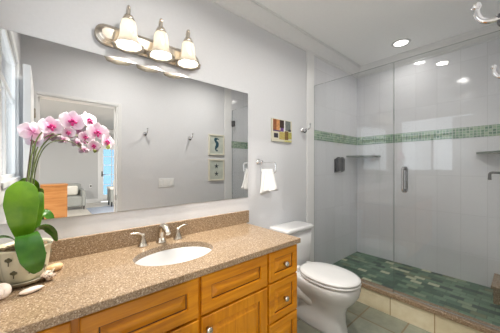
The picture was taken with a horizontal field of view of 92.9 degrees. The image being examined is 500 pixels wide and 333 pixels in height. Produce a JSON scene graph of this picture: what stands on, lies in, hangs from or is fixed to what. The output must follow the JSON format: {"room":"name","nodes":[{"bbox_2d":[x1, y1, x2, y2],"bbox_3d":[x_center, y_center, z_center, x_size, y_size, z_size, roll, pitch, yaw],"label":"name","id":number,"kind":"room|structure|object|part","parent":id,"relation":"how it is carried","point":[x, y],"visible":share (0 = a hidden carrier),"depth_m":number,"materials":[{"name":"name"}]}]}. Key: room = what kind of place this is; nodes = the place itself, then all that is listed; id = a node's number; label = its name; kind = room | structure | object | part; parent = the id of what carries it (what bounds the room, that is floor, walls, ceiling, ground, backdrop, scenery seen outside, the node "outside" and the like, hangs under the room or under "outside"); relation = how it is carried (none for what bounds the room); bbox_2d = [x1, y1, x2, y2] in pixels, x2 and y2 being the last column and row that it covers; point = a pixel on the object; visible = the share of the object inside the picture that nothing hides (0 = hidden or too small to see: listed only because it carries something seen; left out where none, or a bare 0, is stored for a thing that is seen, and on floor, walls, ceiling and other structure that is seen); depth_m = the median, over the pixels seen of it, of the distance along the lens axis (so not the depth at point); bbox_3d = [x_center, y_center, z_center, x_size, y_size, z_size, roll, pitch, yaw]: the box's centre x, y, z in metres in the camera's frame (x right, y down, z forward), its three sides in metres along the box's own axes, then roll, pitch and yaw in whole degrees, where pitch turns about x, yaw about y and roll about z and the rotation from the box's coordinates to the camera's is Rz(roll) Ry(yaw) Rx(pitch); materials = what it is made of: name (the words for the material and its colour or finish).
{"room":"bathroom","nodes":[
{"label":"bathroom","id":0,"kind":"room"},
{"bbox_2d":[0,0,356,263],"bbox_3d":[0.136,-0.037,2.228,3.755,2.846,0.120,0,0,-41],"label":"wall","id":1,"kind":"structure","parent":0,"point":[232,52],"depth_m":2.06,"materials":[{"name":"paint"}]},
{"bbox_2d":[0,28,247,223],"bbox_3d":[-0.570,-0.181,1.532,1.457,0.874,0.006,0,0,-41],"label":"wall mirror","id":2,"kind":"object","parent":1,"relation":"attached to","point":[178,140],"visible":1,"depth_m":1.36,"materials":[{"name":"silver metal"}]},
{"bbox_2d":[94,5,200,70],"bbox_3d":[-0.549,-0.773,1.427,0.630,0.234,0.192,0,0,-41],"label":"vanity light","id":3,"kind":"object","parent":1,"relation":"attached to","point":[125,39],"visible":1,"depth_m":1.38,"materials":[{"name":"white glass"}]},
{"bbox_3d":[-0.668,-0.730,1.307,0.157,0.149,0.157,0,0,-18],"label":"lamp shade","id":4,"kind":"part","parent":3,"relation":"part of","materials":[{"name":"white glass"}]},
{"bbox_3d":[-0.683,-0.808,1.325,0.034,0.163,0.086,0,0,-41],"label":"arm","id":5,"kind":"part","parent":3,"relation":"part of","materials":[{"name":"silver metal"}]},
{"bbox_3d":[-0.533,-0.730,1.424,0.157,0.149,0.157,0,0,-18],"label":"lamp shade","id":6,"kind":"part","parent":3,"relation":"part of","materials":[{"name":"white glass"}]},
{"bbox_3d":[-0.548,-0.808,1.442,0.034,0.163,0.086,0,0,-41],"label":"arm","id":7,"kind":"part","parent":3,"relation":"part of","materials":[{"name":"silver metal"}]},
{"bbox_3d":[-0.400,-0.730,1.539,0.157,0.149,0.157,0,0,27],"label":"lamp shade","id":8,"kind":"part","parent":3,"relation":"part of","materials":[{"name":"white glass"}]},
{"bbox_2d":[49,210,248,261],"bbox_3d":[-0.568,0.415,1.523,1.466,0.101,0.021,0,0,-41],"label":"backsplash","id":9,"kind":"structure","parent":1,"relation":"attached to","point":[72,247],"depth_m":1.39,"materials":[{"name":"stone"}]},
{"bbox_2d":[256,159,275,173],"bbox_3d":[0.142,-0.007,2.012,0.052,0.126,0.214,0,0,-41],"label":"towel ring","id":10,"kind":"object","parent":1,"relation":"attached to","point":[258,161],"visible":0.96,"depth_m":2.05,"materials":[{"name":"silver metal"}]},
{"bbox_2d":[260,169,277,194],"bbox_3d":[0.157,0.132,1.992,0.124,0.229,0.184,0,0,-41],"label":"hand towel","id":11,"kind":"object","parent":10,"relation":"hanging from","point":[268,183],"visible":0.98,"depth_m":1.97,"materials":[{"name":"white fabric"}]},
{"bbox_2d":[271,118,291,142],"bbox_3d":[0.306,-0.345,2.283,0.283,0.212,0.019,0,0,-41],"label":"wall picture","id":12,"kind":"object","parent":1,"relation":"attached to","point":[281,130],"visible":1,"depth_m":2.27},
{"bbox_2d":[301,123,310,132],"bbox_3d":[0.585,-0.401,2.462,0.042,0.096,0.114,0,0,-41],"label":"robe hook","id":13,"kind":"object","parent":1,"relation":"attached to","point":[302,129],"visible":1,"depth_m":2.46,"materials":[{"name":"silver metal"}]},
{"bbox_2d":[306,51,313,261],"bbox_3d":[0.658,0.021,2.593,0.132,2.530,0.012,0,0,-41],"label":"trim","id":14,"kind":"structure","parent":1,"relation":"attached to","point":[309,56],"depth_m":2.58,"materials":[{"name":"white paint"}]},
{"bbox_2d":[314,130,356,144],"bbox_3d":[1.102,-0.357,2.986,1.054,0.110,0.008,0,0,-41],"label":"trim","id":15,"kind":"structure","parent":1,"relation":"attached to","point":[318,135],"depth_m":2.93,"materials":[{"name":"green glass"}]},
{"bbox_2d":[334,157,344,172],"bbox_3d":[1.126,-0.025,2.967,0.180,0.192,0.060,0,0,-41],"label":"soap dispenser","id":16,"kind":"object","parent":1,"relation":"attached to","point":[339,163],"visible":1,"depth_m":2.93,"materials":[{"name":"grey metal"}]},
{"bbox_2d":[209,0,499,77],"bbox_3d":[0.693,-1.299,1.608,3.485,0.122,1.546,0,0,-41],"label":"trim","id":17,"kind":"structure","parent":1,"relation":"attached to","point":[252,11],"depth_m":2.46,"materials":[{"name":"white paint"}]},
{"bbox_2d":[297,301,430,332],"bbox_3d":[0.246,1.336,1.208,2.585,0.100,1.766,0,0,-41],"label":"floor","id":18,"kind":"structure","parent":0,"point":[360,317],"depth_m":1.95,"materials":[{"name":"grey tile"}]},
{"bbox_2d":[35,244,296,332],"bbox_3d":[-0.396,0.891,1.288,1.415,0.789,0.596,0,0,-41],"label":"vanity cabinet","id":19,"kind":"object","parent":18,"relation":"on","point":[259,294],"visible":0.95,"depth_m":1.15,"materials":[{"name":"brown wood"}]},
{"bbox_3d":[-0.672,0.592,0.708,0.219,0.175,0.020,0,0,-41],"label":"drawer","id":20,"kind":"part","parent":19,"relation":"part of","materials":[{"name":"brown wood"}]},
{"bbox_3d":[-0.405,0.594,0.940,0.440,0.179,0.020,0,0,-41],"label":"false drawer","id":21,"kind":"part","parent":19,"relation":"part of","materials":[{"name":"brown wood"}]},
{"bbox_2d":[0,223,300,332],"bbox_3d":[-0.398,0.481,1.305,1.436,0.031,0.573,0,0,-41],"label":"countertop","id":22,"kind":"structure","parent":19,"relation":"on","point":[85,285],"depth_m":1.02,"materials":[{"name":"stone"}]},
{"bbox_2d":[0,283,11,299],"bbox_3d":[-0.878,0.441,0.840,0.068,0.051,0.051,0,0,33],"label":"conch shell","id":23,"kind":"object","parent":22,"relation":"on","point":[5,288],"visible":1,"depth_m":0.84,"materials":[{"name":"white"}]},
{"bbox_2d":[0,265,54,287],"bbox_3d":[-0.931,0.455,0.979,0.197,0.022,0.197,0,0,-41],"label":"saucer","id":24,"kind":"object","parent":22,"relation":"on","point":[37,279],"visible":0.31,"depth_m":0.93,"materials":[{"name":"beige ceramic"}]},
{"bbox_2d":[0,111,114,283],"bbox_3d":[-0.823,0.099,1.035,0.421,0.707,0.242,0,0,-41],"label":"potted orchid","id":25,"kind":"object","parent":24,"relation":"on","point":[23,259],"visible":0.99,"depth_m":0.95,"materials":[{"name":"green plant"}]},
{"bbox_3d":[-0.911,0.361,0.895,0.025,0.032,0.005,0,0,-16],"label":"painted flower","id":26,"kind":"part","parent":25,"relation":"part of","materials":[{"name":"black paint"}]},
{"bbox_3d":[-0.931,0.387,0.979,0.184,0.133,0.184,0,0,-41],"label":"pot","id":27,"kind":"part","parent":25,"relation":"part of","materials":[{"name":"beige ceramic"}]},
{"bbox_3d":[-0.901,-0.147,0.983,0.017,0.080,0.095,0,0,18],"label":"flower","id":28,"kind":"part","parent":25,"relation":"part of","materials":[{"name":"pink plant"}]},
{"bbox_3d":[-0.921,0.101,0.988,0.036,0.470,0.007,0,0,-28],"label":"flower stem","id":29,"kind":"part","parent":25,"relation":"part of","materials":[{"name":"green plant"}]},
{"bbox_3d":[-0.849,-0.178,1.014,0.017,0.077,0.093,0,0,35],"label":"flower","id":30,"kind":"part","parent":25,"relation":"part of","materials":[{"name":"pink plant"}]},
{"bbox_3d":[-0.841,0.093,1.064,0.229,0.487,0.018,0,0,-43],"label":"flower stem","id":31,"kind":"part","parent":25,"relation":"part of","materials":[{"name":"green plant"}]},
{"bbox_3d":[-0.812,0.069,1.067,0.297,0.535,0.020,0,0,-41],"label":"flower stem","id":32,"kind":"part","parent":25,"relation":"part of","materials":[{"name":"plant"}]},
{"bbox_3d":[-0.817,-0.157,1.069,0.058,0.048,0.011,0,0,-38],"label":"flower","id":33,"kind":"part","parent":25,"relation":"part of","materials":[{"name":"pink plant"}]},
{"bbox_3d":[-0.789,-0.208,1.056,0.018,0.083,0.101,0,0,44],"label":"flower","id":34,"kind":"part","parent":25,"relation":"part of","materials":[{"name":"pink plant"}]},
{"bbox_3d":[-0.768,-0.143,1.109,0.011,0.051,0.062,0,0,41],"label":"flower","id":35,"kind":"part","parent":25,"relation":"part of","materials":[{"name":"pink plant"}]},
{"bbox_3d":[-0.748,-0.221,1.098,0.018,0.072,0.090,-18,15,7],"label":"flower","id":36,"kind":"part","parent":25,"relation":"part of","materials":[{"name":"pink plant"}]},
{"bbox_3d":[-0.743,-0.104,1.129,0.012,0.047,0.059,7,10,35],"label":"flower","id":37,"kind":"part","parent":25,"relation":"part of","materials":[{"name":"pink plant"}]},
{"bbox_3d":[-0.717,-0.169,1.115,0.018,0.079,0.099,0,0,38],"label":"flower","id":38,"kind":"part","parent":25,"relation":"part of","materials":[{"name":"pink plant"}]},
{"bbox_3d":[-0.691,-0.126,1.148,0.015,0.069,0.082,0,0,10],"label":"flower","id":39,"kind":"part","parent":25,"relation":"part of","materials":[{"name":"pink plant"}]},
{"bbox_2d":[19,285,44,294],"bbox_3d":[-0.808,0.456,0.881,0.029,0.021,0.073,0,0,38],"label":"shell","id":40,"kind":"object","parent":22,"relation":"on","point":[32,289],"visible":1,"depth_m":0.87,"materials":[{"name":"white"}]},
{"bbox_2d":[40,270,56,280],"bbox_3d":[-0.827,0.445,0.975,0.055,0.042,0.041,0,0,-41],"label":"shell","id":41,"kind":"object","parent":22,"relation":"on","point":[48,274],"visible":1,"depth_m":0.96,"materials":[{"name":"beige"}]},
{"bbox_2d":[46,262,62,271],"bbox_3d":[-0.872,0.449,1.060,0.034,0.034,0.064,0,0,34],"label":"shell","id":42,"kind":"object","parent":22,"relation":"on","point":[57,266],"visible":0.77,"depth_m":1.05,"materials":[{"name":"orange"}]},
{"bbox_2d":[130,223,187,247],"bbox_3d":[-0.520,0.403,1.435,0.351,0.126,0.150,0,0,-41],"label":"faucet","id":43,"kind":"object","parent":22,"relation":"on","point":[163,229],"visible":1,"depth_m":1.43,"materials":[{"name":"silver metal"}]},
{"bbox_3d":[-0.654,0.395,1.377,0.073,0.032,0.015,0,0,-36],"label":"lever","id":44,"kind":"part","parent":43,"relation":"part of","materials":[{"name":"silver metal"}]},
{"bbox_3d":[-0.628,0.428,1.396,0.058,0.076,0.058,0,0,-41],"label":"handle","id":45,"kind":"part","parent":43,"relation":"part of","materials":[{"name":"silver metal"}]},
{"bbox_3d":[-0.519,0.403,1.435,0.060,0.126,0.148,0,0,-41],"label":"spout","id":46,"kind":"part","parent":43,"relation":"part of","materials":[{"name":"silver metal"}]},
{"bbox_3d":[-0.466,0.428,1.536,0.058,0.076,0.058,0,0,-41],"label":"handle","id":47,"kind":"part","parent":43,"relation":"part of","materials":[{"name":"silver metal"}]},
{"bbox_2d":[135,247,210,265],"bbox_3d":[-0.404,0.572,1.298,0.452,0.148,0.326,0,0,-41],"label":"sink","id":48,"kind":"object","parent":22,"relation":"in","point":[183,254],"visible":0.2,"depth_m":1.43,"materials":[{"name":"white ceramic"}]},
{"bbox_3d":[-0.405,0.932,0.940,0.440,0.477,0.020,0,0,-41],"label":"door","id":49,"kind":"part","parent":19,"relation":"part of","materials":[{"name":"brown wood"}]},
{"bbox_3d":[-0.188,0.751,1.093,0.035,0.034,0.031,0,0,-41],"label":"knob","id":50,"kind":"part","parent":19,"relation":"part of","materials":[{"name":"silver metal"}]},
{"bbox_3d":[-0.065,0.594,1.234,0.426,0.179,0.020,0,0,-41],"label":"false drawer","id":51,"kind":"part","parent":19,"relation":"part of","materials":[{"name":"brown wood"}]},
{"bbox_3d":[-0.065,0.932,1.234,0.426,0.477,0.020,0,0,-41],"label":"door","id":52,"kind":"part","parent":19,"relation":"part of","materials":[{"name":"brown wood"}]},
{"bbox_3d":[0.204,1.048,1.468,0.256,0.245,0.020,0,0,-41],"label":"drawer","id":53,"kind":"part","parent":19,"relation":"part of","materials":[{"name":"brown wood"}]},
{"bbox_3d":[0.204,0.802,1.468,0.256,0.229,0.020,0,0,-41],"label":"drawer","id":54,"kind":"part","parent":19,"relation":"part of","materials":[{"name":"brown wood"}]},
{"bbox_3d":[0.204,0.592,1.468,0.256,0.175,0.020,0,0,-41],"label":"drawer","id":55,"kind":"part","parent":19,"relation":"part of","materials":[{"name":"brown wood"}]},
{"bbox_2d":[269,220,361,332],"bbox_3d":[0.556,0.912,2.012,0.396,0.747,0.738,0,0,-41],"label":"toilet","id":56,"kind":"object","parent":18,"relation":"on","point":[325,291],"visible":0.83,"depth_m":1.87,"materials":[{"name":"white ceramic"}]},
{"bbox_3d":[0.389,0.557,2.204,0.396,0.036,0.230,0,0,-41],"label":"tank lid","id":57,"kind":"part","parent":56,"relation":"part of","materials":[{"name":"white ceramic"}]},
{"bbox_3d":[0.389,0.744,2.204,0.368,0.335,0.204,0,0,-41],"label":"tank","id":58,"kind":"part","parent":56,"relation":"part of","materials":[{"name":"white ceramic"}]},
{"bbox_3d":[0.604,1.092,1.956,0.366,0.388,0.576,0,0,-41],"label":"bowl","id":59,"kind":"part","parent":56,"relation":"part of","materials":[{"name":"white ceramic"}]},
{"bbox_3d":[0.635,0.862,1.920,0.368,0.028,0.491,0,0,-41],"label":"lid","id":60,"kind":"part","parent":56,"relation":"part of","materials":[{"name":"white ceramic"}]},
{"bbox_3d":[0.638,0.887,1.917,0.372,0.022,0.486,0,0,-41],"label":"seat","id":61,"kind":"part","parent":56,"relation":"part of","materials":[{"name":"white plastic"}]},
{"bbox_2d":[357,278,499,332],"bbox_3d":[1.239,1.188,2.082,0.100,0.196,1.546,0,0,-41],"label":"shower curb","id":62,"kind":"object","parent":18,"relation":"on","point":[429,318],"visible":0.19,"depth_m":1.91,"materials":[{"name":"beige tile"}]},
{"bbox_2d":[315,62,393,292],"bbox_3d":[0.976,0.094,2.348,0.009,1.990,0.795,0,0,-41],"label":"glass panel","id":63,"kind":"object","parent":62,"relation":"on","point":[392,62],"visible":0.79,"depth_m":2.05,"materials":[{"name":"clear glass"}]},
{"bbox_2d":[256,0,499,65],"bbox_3d":[0.648,-1.410,1.569,3.605,0.100,1.546,0,0,-41],"label":"ceiling","id":64,"kind":"structure","parent":0,"point":[364,32],"depth_m":2.21,"materials":[{"name":"paint"}]},
{"bbox_2d":[391,38,410,47],"bbox_3d":[1.657,-1.356,2.608,0.184,0.008,0.184,0,0,-41],"label":"recessed light","id":65,"kind":"object","parent":64,"relation":"in","point":[401,42],"visible":1,"depth_m":2.61,"materials":[{"name":"white paint"}]},
{"bbox_2d":[394,40,407,45],"bbox_3d":[1.657,-1.357,2.608,0.128,0.002,0.128,0,0,-41],"label":"diffuser","id":66,"kind":"object","parent":65,"relation":"attached to","point":[400,42],"depth_m":2.61,"materials":[{"name":"white plastic"}]},
{"bbox_2d":[332,252,499,326],"bbox_3d":[1.645,1.237,2.434,1.005,0.098,1.586,0,0,-41],"label":"floor","id":67,"kind":"structure","parent":0,"point":[474,300],"depth_m":2.40,"materials":[{"name":"green tile"}]},
{"bbox_2d":[491,273,499,304],"bbox_3d":[2.302,1.112,2.117,0.383,0.152,0.197,0,0,-41],"label":"step","id":68,"kind":"structure","parent":67,"relation":"on","point":[495,285],"depth_m":2.06,"materials":[{"name":"tile"}]},
{"bbox_2d":[357,38,499,287],"bbox_3d":[2.094,-0.037,2.744,0.120,2.846,1.666,0,0,-41],"label":"wall","id":69,"kind":"structure","parent":0,"point":[447,220],"depth_m":2.67,"materials":[{"name":"white tile"}]},
{"bbox_2d":[346,155,380,157],"bbox_3d":[1.488,-0.136,3.115,0.310,0.020,0.310,0,0,-41],"label":"corner shelf","id":70,"kind":"object","parent":69,"relation":"attached to","point":[356,156],"visible":1,"depth_m":3.06,"materials":[{"name":"grey stone"}]},
{"bbox_2d":[357,124,499,144],"bbox_3d":[2.010,-0.357,2.750,0.008,0.110,1.546,0,0,-41],"label":"trim","id":71,"kind":"structure","parent":69,"relation":"attached to","point":[486,130],"depth_m":2.66,"materials":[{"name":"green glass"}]},
{"bbox_2d":[476,150,499,153],"bbox_3d":[2.284,-0.136,2.197,0.310,0.020,0.310,0,0,-41],"label":"corner shelf","id":72,"kind":"object","parent":69,"relation":"attached to","point":[498,151],"visible":1,"depth_m":2.25,"materials":[{"name":"grey stone"}]},
{"bbox_3d":[0.839,-0.037,0.633,2.427,2.846,0.120,0,0,-41],"label":"wall","id":73,"kind":"structure","parent":0,"visible":0},
{"bbox_2d":[471,2,499,26],"bbox_3d":[0.681,-0.423,0.650,0.042,0.096,0.114,0,0,-41],"label":"robe hook","id":74,"kind":"object","parent":73,"relation":"attached to","point":[475,8],"visible":1,"depth_m":0.67,"materials":[{"name":"silver metal"}]},
{"bbox_3d":[0.694,-0.397,0.635,0.019,0.044,0.058,0,0,-41],"label":"arm","id":75,"kind":"part","parent":74,"relation":"part of","materials":[{"name":"grey metal"}]},
{"bbox_2d":[490,65,499,78],"bbox_3d":[1.130,-0.413,1.039,0.042,0.096,0.114,0,0,-41],"label":"robe hook","id":76,"kind":"object","parent":73,"relation":"attached to","point":[495,74],"visible":1,"depth_m":1.07,"materials":[{"name":"silver metal"}]},
{"bbox_3d":[2.156,-0.037,1.774,1.058,2.846,0.120,0,0,-41],"label":"wall","id":77,"kind":"structure","parent":0,"visible":0},
{"bbox_2d":[394,30,499,330],"bbox_3d":[1.483,0.089,1.762,0.116,1.981,0.743,0,0,-41],"label":"shower door","id":78,"kind":"structure","parent":77,"relation":"attached to","point":[405,168],"depth_m":1.95,"materials":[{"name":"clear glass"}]},
{"bbox_3d":[1.268,0.106,1.963,0.054,0.221,0.032,0,0,-41],"label":"handle","id":79,"kind":"part","parent":78,"relation":"part of","materials":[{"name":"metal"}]},
{"bbox_3d":[1.315,0.106,2.003,0.054,0.221,0.032,0,0,-41],"label":"handle","id":80,"kind":"part","parent":78,"relation":"part of","materials":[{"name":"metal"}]},
{"bbox_2d":[488,171,499,179],"bbox_3d":[2.091,0.056,1.939,0.170,0.170,0.215,0,0,-41],"label":"grab bar","id":81,"kind":"object","parent":77,"relation":"attached to","point":[492,172],"visible":1,"depth_m":2.00,"materials":[{"name":"silver metal"}]}
]}

